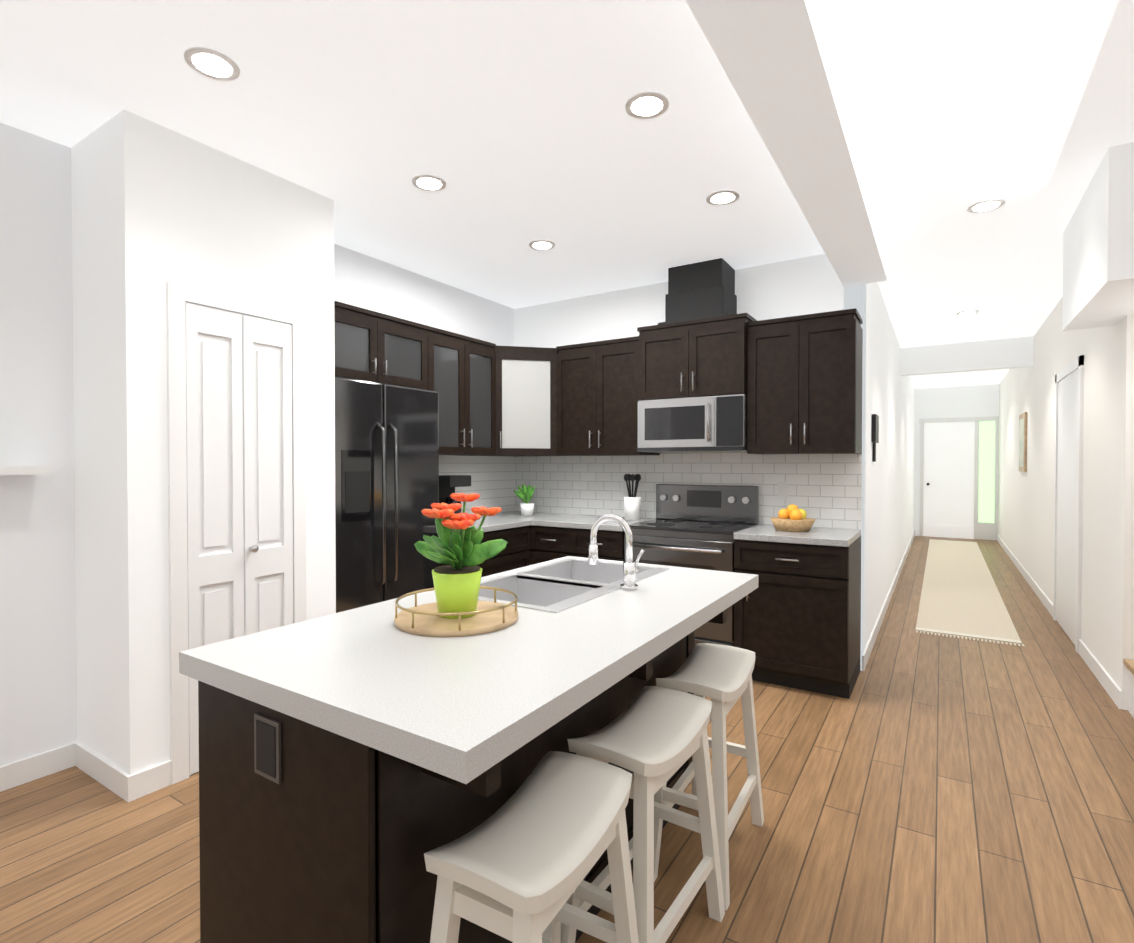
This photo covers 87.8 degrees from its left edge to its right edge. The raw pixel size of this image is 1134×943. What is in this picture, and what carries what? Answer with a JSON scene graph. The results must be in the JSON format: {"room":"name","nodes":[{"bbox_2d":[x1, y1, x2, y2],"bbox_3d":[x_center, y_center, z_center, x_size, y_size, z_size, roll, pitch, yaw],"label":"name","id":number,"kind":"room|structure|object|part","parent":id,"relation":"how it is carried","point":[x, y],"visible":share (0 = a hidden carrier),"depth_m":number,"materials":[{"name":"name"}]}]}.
{"room":"kitchen","nodes":[
{"label":"kitchen","id":0,"kind":"room"},
{"bbox_2d":[71,109,335,784],"bbox_3d":[-1.688,-0.064,2.864,0.593,2.740,0.950,0,1,32],"label":"wall","id":1,"kind":"structure","parent":0,"point":[167,224],"depth_m":2.49,"materials":[{"name":"white paint"}]},
{"bbox_2d":[75,742,131,801],"bbox_3d":[-1.961,1.262,2.484,0.530,0.100,0.013,0,1,32],"label":"baseboard","id":2,"kind":"structure","parent":1,"relation":"attached to","point":[107,774],"depth_m":2.46,"materials":[{"name":"white wood"}]},
{"bbox_2d":[131,760,171,800],"bbox_3d":[-1.701,1.262,2.412,0.013,0.100,0.145,0,1,32],"label":"baseboard","id":3,"kind":"structure","parent":1,"relation":"attached to","point":[151,779],"depth_m":2.41,"materials":[{"name":"white wood"}]},
{"bbox_3d":[-1.494,0.258,2.721,0.018,2.100,0.620,0,1,32],"label":"casing","id":4,"kind":"part","parent":1,"relation":"part of","materials":[{"name":"white wood"}]},
{"bbox_2d":[185,303,292,773],"bbox_3d":[-1.508,0.291,2.730,0.044,2.035,0.490,0,1,32],"label":"door","id":5,"kind":"structure","parent":1,"relation":"in","point":[239,477],"depth_m":2.69,"materials":[{"name":"white wood"}]},
{"bbox_3d":[-1.453,0.358,2.732,0.051,0.036,0.036,0,1,32],"label":"knob","id":6,"kind":"part","parent":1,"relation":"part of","materials":[{"name":"silver metal"}]},
{"bbox_2d":[334,302,429,389],"bbox_3d":[-1.302,-0.747,3.684,0.350,0.405,0.835,0,1,32],"label":"upper cabinet","id":7,"kind":"object","parent":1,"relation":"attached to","point":[371,347],"depth_m":3.60,"materials":[{"name":"brown wood"}]},
{"bbox_2d":[0,122,513,765],"bbox_3d":[-2.761,-0.050,1.840,0.120,2.740,8.570,0,1,32],"label":"wall","id":8,"kind":"structure","parent":0,"point":[38,686],"depth_m":2.53,"materials":[{"name":"white paint"}]},
{"bbox_2d":[0,466,50,474],"bbox_3d":[-2.328,-0.003,2.258,0.158,0.035,0.500,0,1,32],"label":"floating shelf","id":9,"kind":"object","parent":8,"relation":"attached to","point":[24,470],"visible":1,"depth_m":2.36,"materials":[{"name":"white wood"}]},
{"bbox_2d":[0,742,77,791],"bbox_3d":[-3.595,1.288,0.420,0.013,0.100,5.250,0,1,32],"label":"baseboard","id":10,"kind":"structure","parent":8,"relation":"attached to","point":[26,770],"depth_m":2.51,"materials":[{"name":"white wood"}]},
{"bbox_2d":[426,326,457,455],"bbox_3d":[-0.966,-0.538,4.215,0.350,0.835,0.415,0,1,32],"label":"upper cabinet","id":11,"kind":"object","parent":8,"relation":"attached to","point":[441,346],"depth_m":4.10,"materials":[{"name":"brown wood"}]},
{"bbox_2d":[458,334,493,455],"bbox_3d":[-0.778,-0.542,4.480,0.383,0.835,0.454,0,1,32],"label":"upper cabinet","id":12,"kind":"object","parent":8,"relation":"attached to","point":[475,356],"depth_m":4.36,"materials":[{"name":"brown wood"}]},
{"bbox_2d":[439,455,514,513],"bbox_3d":[-0.848,0.108,4.732,0.008,0.510,1.380,0,1,32],"label":"backsplash","id":13,"kind":"structure","parent":8,"relation":"attached to","point":[492,477],"depth_m":4.98,"materials":[{"name":"tile"}]},
{"bbox_2d":[0,536,1133,942],"bbox_3d":[1.929,1.336,4.463,10.500,0.100,18.000,0,1,32],"label":"floor","id":14,"kind":"structure","parent":0,"point":[926,788],"depth_m":2.20,"materials":[{"name":"brown wood"}]},
{"bbox_2d":[335,377,438,612],"bbox_3d":[-1.226,0.387,3.646,0.535,1.820,0.815,0,1,32],"label":"fridge","id":15,"kind":"object","parent":14,"relation":"on","point":[386,464],"visible":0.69,"depth_m":3.46,"materials":[{"name":"black metal"}]},
{"bbox_2d":[198,602,735,942],"bbox_3d":[-0.114,0.885,1.822,0.800,0.871,1.592,0,1,32],"label":"kitchen island","id":16,"kind":"object","parent":14,"relation":"on","point":[331,852],"depth_m":1.15,"materials":[{"name":"brown wood"}]},
{"bbox_2d":[254,713,280,783],"bbox_3d":[-0.600,0.553,1.178,0.085,0.120,0.008,0,1,32],"label":"outlet","id":17,"kind":"object","parent":16,"relation":"attached to","point":[267,747],"visible":1,"depth_m":1.17,"materials":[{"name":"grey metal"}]},
{"bbox_2d":[179,556,757,785],"bbox_3d":[-0.072,0.425,1.789,0.860,0.048,1.640,0,1,32],"label":"island countertop","id":18,"kind":"structure","parent":16,"relation":"on","point":[455,709],"depth_m":1.24,"materials":[{"name":"white stone"}]},
{"bbox_2d":[394,493,517,636],"bbox_3d":[-0.298,0.232,1.599,0.330,0.339,0.330,0,1,32],"label":"potted plant","id":19,"kind":"object","parent":18,"relation":"on","point":[457,608],"visible":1,"depth_m":1.55,"materials":[{"name":"green plant"}]},
{"bbox_2d":[478,558,670,613],"bbox_3d":[-0.008,0.461,2.140,0.470,0.139,0.820,0,1,32],"label":"sink","id":20,"kind":"object","parent":18,"relation":"in","point":[563,583],"depth_m":2.19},
{"bbox_2d":[587,514,646,589],"bbox_3d":[0.166,0.271,2.042,0.193,0.251,0.086,0,1,32],"label":"faucet","id":21,"kind":"object","parent":18,"relation":"on","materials":[{"name":"silver metal"}]},
{"bbox_3d":[-0.008,0.461,2.140,0.470,0.138,0.820,0,1,32],"label":"sink panel","id":22,"kind":"part","parent":16,"relation":"part of","materials":[{"name":"white stone"}]},
{"bbox_2d":[439,523,530,576],"bbox_3d":[-0.715,0.848,4.300,0.685,0.880,0.778,0,1,32],"label":"base cabinet","id":23,"kind":"object","parent":14,"relation":"on","point":[516,554],"depth_m":4.25,"materials":[{"name":"brown wood"}]},
{"bbox_2d":[452,515,530,530],"bbox_3d":[-0.742,0.388,4.294,0.640,0.040,0.748,0,1,32],"label":"countertop","id":24,"kind":"structure","parent":23,"relation":"on","point":[488,524],"depth_m":4.26,"materials":[{"name":"white stone"}]},
{"bbox_2d":[439,475,470,513],"bbox_3d":[-0.858,0.198,4.277,0.240,0.339,0.220,0,1,32],"label":"coffee maker","id":25,"kind":"object","parent":24,"relation":"on","point":[448,484],"visible":0.27,"depth_m":4.22,"materials":[{"name":"black plastic"}]},
{"bbox_2d":[487,511,652,530],"bbox_3d":[-0.048,0.383,4.670,1.408,0.040,0.632,0,1,32],"label":"countertop","id":26,"kind":"structure","parent":23,"relation":"on","point":[560,520],"depth_m":4.49,"materials":[{"name":"white stone"}]},
{"bbox_2d":[513,483,534,515],"bbox_3d":[-0.341,0.226,4.805,0.132,0.269,0.154,0,1,32],"label":"potted plant","id":27,"kind":"object","parent":26,"relation":"on","point":[524,494],"visible":1,"depth_m":4.78,"materials":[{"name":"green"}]},
{"bbox_2d":[624,474,640,519],"bbox_3d":[0.502,0.191,4.490,0.135,0.348,0.130,0,1,32],"label":"utensil crock","id":28,"kind":"object","parent":26,"relation":"on","point":[632,505],"visible":1,"depth_m":4.45,"materials":[{"name":"white ceramic"}]},
{"bbox_2d":[424,751,638,942],"bbox_3d":[-0.054,1.003,1.193,0.298,0.657,0.529,0,1,32],"label":"stool","id":29,"kind":"object","parent":14,"relation":"on","point":[518,865],"visible":1,"depth_m":1.15,"materials":[{"name":"white wood"}]},
{"bbox_2d":[531,523,578,564],"bbox_3d":[0.046,0.844,4.594,0.435,0.880,0.685,0,1,32],"label":"base cabinet","id":30,"kind":"object","parent":14,"relation":"on","point":[549,542],"depth_m":4.35,"materials":[{"name":"brown wood"}]},
{"bbox_2d":[579,527,624,560],"bbox_3d":[0.351,0.846,4.433,0.473,0.880,0.630,0,1,32],"label":"base cabinet","id":31,"kind":"object","parent":14,"relation":"on","point":[610,542],"depth_m":4.11,"materials":[{"name":"brown wood"}]},
{"bbox_2d":[561,686,724,942],"bbox_3d":[0.214,0.997,1.615,0.289,0.657,0.525,0,1,32],"label":"stool","id":32,"kind":"object","parent":14,"relation":"on","point":[654,739],"visible":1,"depth_m":1.56,"materials":[{"name":"white wood"}]},
{"bbox_2d":[624,484,758,646],"bbox_3d":[0.850,0.696,4.063,0.756,1.190,0.656,0,1,32],"label":"range","id":33,"kind":"object","parent":14,"relation":"on","point":[694,526],"visible":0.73,"depth_m":3.96,"materials":[{"name":"silver metal"}]},
{"bbox_2d":[654,643,763,910],"bbox_3d":[0.493,0.992,2.054,0.289,0.657,0.525,0,1,32],"label":"stool","id":34,"kind":"object","parent":14,"relation":"on","point":[719,675],"visible":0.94,"depth_m":1.98,"materials":[{"name":"white wood"}]},
{"bbox_2d":[734,535,860,698],"bbox_3d":[1.466,0.856,3.724,0.640,0.880,0.630,0,1,32],"label":"base cabinet","id":35,"kind":"object","parent":14,"relation":"on","point":[797,618],"depth_m":3.45,"materials":[{"name":"brown wood"}]},
{"bbox_2d":[734,524,860,542],"bbox_3d":[1.461,0.396,3.711,0.640,0.040,0.632,0,1,32],"label":"countertop","id":36,"kind":"structure","parent":35,"relation":"on","point":[761,531],"depth_m":3.56,"materials":[{"name":"white stone"}]},
{"bbox_2d":[770,504,815,531],"bbox_3d":[1.434,0.291,3.745,0.266,0.167,0.270,0,1,32],"label":"fruit basket","id":37,"kind":"object","parent":36,"relation":"on","point":[791,518],"visible":1,"depth_m":3.67,"materials":[{"name":"wicker"}]},
{"bbox_2d":[916,539,1024,646],"bbox_3d":[4.892,1.241,7.378,0.692,0.012,6.820,0,1,32],"label":"rug","id":38,"kind":"object","parent":14,"relation":"on","point":[961,596],"visible":1,"depth_m":5.83,"materials":[{"name":"beige fabric"}]},
{"bbox_2d":[978,421,994,522],"bbox_3d":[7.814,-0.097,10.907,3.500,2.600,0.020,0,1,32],"label":"window","id":39,"kind":"structure","parent":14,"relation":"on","point":[986,464],"depth_m":10.92,"materials":[{"name":"green"}]},
{"bbox_2d":[1123,659,1133,717],"bbox_3d":[3.631,0.603,2.363,1.910,1.420,0.798,0,1,32],"label":"stairs","id":40,"kind":"structure","parent":14,"relation":"on","point":[1128,664],"depth_m":3.15,"materials":[{"name":"white wood"}]},
{"bbox_2d":[0,0,1133,388],"bbox_3d":[1.929,-1.504,4.427,10.500,0.100,18.000,0,1,32],"label":"ceiling","id":41,"kind":"structure","parent":0,"point":[516,126],"depth_m":2.42,"materials":[{"name":"white paint"}]},
{"bbox_2d":[184,47,239,80],"bbox_3d":[-1.237,-1.419,2.056,0.170,0.007,0.170,0,1,32],"label":"recessed light","id":42,"kind":"object","parent":41,"relation":"in","point":[211,63],"visible":1,"depth_m":2.05,"materials":[{"name":"white plastic"}]},
{"bbox_2d":[412,174,445,191],"bbox_3d":[-0.685,-1.430,2.925,0.170,0.007,0.170,0,1,32],"label":"recessed light","id":43,"kind":"object","parent":41,"relation":"in","point":[429,183],"visible":1,"depth_m":2.92,"materials":[{"name":"white plastic"}]},
{"bbox_2d":[529,240,554,249],"bbox_3d":[-0.159,-1.441,3.752,0.170,0.007,0.170,0,1,32],"label":"recessed light","id":44,"kind":"object","parent":41,"relation":"in","point":[541,244],"visible":1,"depth_m":3.74,"materials":[{"name":"white"}]},
{"bbox_2d":[625,91,668,118],"bbox_3d":[0.311,-1.422,2.292,0.170,0.007,0.170,0,1,32],"label":"recessed light","id":45,"kind":"object","parent":41,"relation":"in","point":[647,105],"visible":1,"depth_m":2.28,"materials":[{"name":"white"}]},
{"bbox_2d":[706,190,739,205],"bbox_3d":[0.815,-1.433,3.086,0.170,0.007,0.170,0,1,32],"label":"recessed light","id":46,"kind":"object","parent":41,"relation":"in","point":[722,197],"visible":1,"depth_m":3.07,"materials":[{"name":"white"}]},
{"bbox_2d":[686,0,887,286],"bbox_3d":[-0.350,-1.280,0.220,0.250,0.240,8.450,0,1,32],"label":"ceiling beam","id":47,"kind":"structure","parent":41,"relation":"attached to","point":[782,63],"depth_m":1.97,"materials":[{"name":"white paint"}]},
{"bbox_2d":[900,336,1033,375],"bbox_3d":[4.608,-1.325,6.844,1.270,0.320,0.150,0,1,32],"label":"header beam","id":48,"kind":"structure","parent":41,"relation":"attached to","point":[1008,353],"depth_m":6.76,"materials":[{"name":"white paint"}]},
{"bbox_2d":[957,310,978,315],"bbox_3d":[3.696,-1.463,5.437,0.170,0.007,0.170,0,1,32],"label":"recessed light","id":49,"kind":"object","parent":41,"relation":"in","point":[970,312],"visible":0.96,"depth_m":5.41,"materials":[{"name":"white"}]},
{"bbox_2d":[967,199,1004,212],"bbox_3d":[2.264,-1.434,3.184,0.170,0.007,0.170,0,1,32],"label":"recessed light","id":50,"kind":"object","parent":41,"relation":"in","point":[985,205],"visible":1,"depth_m":3.17,"materials":[{"name":"white plastic"}]},
{"bbox_2d":[514,254,865,670],"bbox_3d":[0.700,-0.086,4.646,2.950,2.740,0.120,0,1,32],"label":"wall","id":51,"kind":"structure","parent":0,"point":[800,286],"depth_m":4.23,"materials":[{"name":"white paint"}]},
{"bbox_2d":[494,344,557,456],"bbox_3d":[-0.362,-0.554,4.807,0.733,0.850,0.734,0,1,32],"label":"upper cabinet","id":52,"kind":"object","parent":51,"relation":"attached to","point":[525,378],"depth_m":4.61,"materials":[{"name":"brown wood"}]},
{"bbox_2d":[558,338,659,455],"bbox_3d":[0.290,-0.543,4.601,0.776,0.835,0.383,0,1,32],"label":"upper cabinet","id":53,"kind":"object","parent":51,"relation":"attached to","point":[596,379],"depth_m":4.46,"materials":[{"name":"brown wood"}]},
{"bbox_2d":[634,318,701,389],"bbox_3d":[0.809,-0.759,4.246,0.470,0.495,0.421,0,1,32],"label":"upper cabinet","id":54,"kind":"object","parent":51,"relation":"attached to","point":[668,354],"depth_m":4.10,"materials":[{"name":"brown wood"}]},
{"bbox_2d":[630,382,717,453],"bbox_3d":[0.841,-0.353,4.211,0.567,0.425,0.453,0,1,32],"label":"microwave","id":55,"kind":"object","parent":51,"relation":"attached to","point":[665,419],"depth_m":4.05,"materials":[{"name":"silver metal"}]},
{"bbox_2d":[515,452,861,528],"bbox_3d":[0.713,0.110,4.564,2.822,0.510,0.008,0,1,32],"label":"backsplash","id":56,"kind":"structure","parent":51,"relation":"attached to","point":[825,490],"depth_m":4.38,"materials":[{"name":"tile"}]},
{"bbox_2d":[623,479,630,493],"bbox_3d":[0.477,0.123,4.707,0.070,0.120,0.004,0,1,32],"label":"electrical outlet","id":57,"kind":"object","parent":56,"relation":"attached to","point":[625,490],"visible":0.57,"depth_m":4.71,"materials":[{"name":"white plastic"}]},
{"bbox_2d":[665,258,736,321],"bbox_3d":[0.959,-1.241,4.209,0.420,0.416,0.311,0,1,32],"label":"range hood","id":58,"kind":"object","parent":51,"relation":"attached to","point":[705,289],"depth_m":4.08,"materials":[{"name":"black metal"}]},
{"bbox_2d":[702,314,753,397],"bbox_3d":[1.128,-0.756,4.043,0.286,0.495,0.421,0,1,32],"label":"upper cabinet","id":59,"kind":"object","parent":51,"relation":"attached to","point":[704,367],"depth_m":3.88,"materials":[{"name":"brown wood"}]},
{"bbox_2d":[746,310,862,453],"bbox_3d":[1.541,-0.533,3.825,0.640,0.835,0.351,0,1,32],"label":"upper cabinet","id":60,"kind":"object","parent":51,"relation":"attached to","point":[806,371],"depth_m":3.66,"materials":[{"name":"brown wood"}]},
{"bbox_2d":[842,282,914,669],"bbox_3d":[4.155,-0.122,7.443,0.120,2.740,8.550,0,1,32],"label":"wall","id":61,"kind":"structure","parent":0,"point":[888,488],"depth_m":5.17,"materials":[{"name":"white paint"}]},
{"bbox_2d":[871,414,878,461],"bbox_3d":[2.253,-0.242,4.308,0.028,0.340,0.220,0,1,32],"label":"wall decor","id":62,"kind":"object","parent":61,"relation":"attached to","point":[875,430],"visible":0.93,"depth_m":4.25,"materials":[{"name":"grey metal"}]},
{"bbox_2d":[862,530,914,670],"bbox_3d":[4.212,1.198,7.425,0.013,0.100,8.550,0,1,32],"label":"baseboard","id":63,"kind":"structure","parent":61,"relation":"attached to","point":[871,641],"depth_m":5.00,"materials":[{"name":"white wood"}]},
{"bbox_2d":[914,384,998,538],"bbox_3d":[7.118,-0.164,10.696,1.390,2.740,0.120,0,1,32],"label":"wall","id":64,"kind":"structure","parent":0,"point":[948,511],"depth_m":10.74,"materials":[{"name":"white paint"}]},
{"bbox_2d":[919,416,998,539],"bbox_3d":[7.060,0.117,10.655,1.199,2.180,0.018,0,1,32],"label":"door frame","id":65,"kind":"structure","parent":64,"relation":"attached to","point":[961,419],"depth_m":10.61,"materials":[{"name":"white wood"}]},
{"bbox_2d":[974,421,978,538],"bbox_3d":[7.338,0.158,10.561,0.070,2.100,0.120,0,1,32],"label":"wall mullion","id":66,"kind":"structure","parent":64,"relation":"attached to","point":[976,475],"depth_m":10.51,"materials":[{"name":"white wood"}]},
{"bbox_2d":[978,522,993,539],"bbox_3d":[7.464,1.059,10.492,0.230,0.300,0.120,0,1,32],"label":"sill","id":67,"kind":"structure","parent":64,"relation":"attached to","point":[985,530],"depth_m":10.45,"materials":[{"name":"white wood"}]},
{"bbox_2d":[998,297,1133,709],"bbox_3d":[5.355,-0.113,6.740,0.120,2.740,8.450,0,1,32],"label":"wall","id":68,"kind":"structure","parent":0,"point":[1026,517],"depth_m":3.95,"materials":[{"name":"white paint"}]},
{"bbox_2d":[1019,412,1026,471],"bbox_3d":[5.520,-0.348,7.136,0.026,0.700,0.600,0,1,32],"label":"picture frame","id":69,"kind":"object","parent":68,"relation":"attached to","point":[1023,442],"visible":0.96,"depth_m":6.99,"materials":[{"name":"brown wood"}]},
{"bbox_2d":[997,535,1052,616],"bbox_3d":[5.895,1.194,7.729,0.013,0.100,6.230,0,1,32],"label":"baseboard","id":70,"kind":"structure","parent":68,"relation":"attached to","point":[1041,595],"depth_m":6.51,"materials":[{"name":"white wood"}]},
{"bbox_2d":[1056,369,1077,644],"bbox_3d":[3.933,0.259,4.627,0.008,2.030,0.950,0,1,32],"label":"door","id":71,"kind":"structure","parent":68,"relation":"in","point":[1066,502],"depth_m":4.62,"materials":[{"name":"white wood"}]},
{"bbox_2d":[1053,355,1083,652],"bbox_3d":[3.928,0.229,4.630,0.020,2.110,1.090,0,1,32],"label":"door frame","id":72,"kind":"structure","parent":68,"relation":"attached to","point":[1075,364],"depth_m":4.20,"materials":[{"name":"white wood"}]},
{"bbox_2d":[1078,639,1121,708],"bbox_3d":[3.336,1.246,3.704,0.013,0.100,1.130,0,1,32],"label":"baseboard","id":73,"kind":"structure","parent":68,"relation":"attached to","point":[1106,681],"depth_m":3.58,"materials":[{"name":"white wood"}]},
{"bbox_2d":[1062,142,1133,330],"bbox_3d":[4.291,-1.128,2.071,3.780,0.590,1.150,0,1,32],"label":"wall","id":74,"kind":"structure","parent":0,"point":[1098,262],"depth_m":2.79,"materials":[{"name":"white paint"}]}
]}

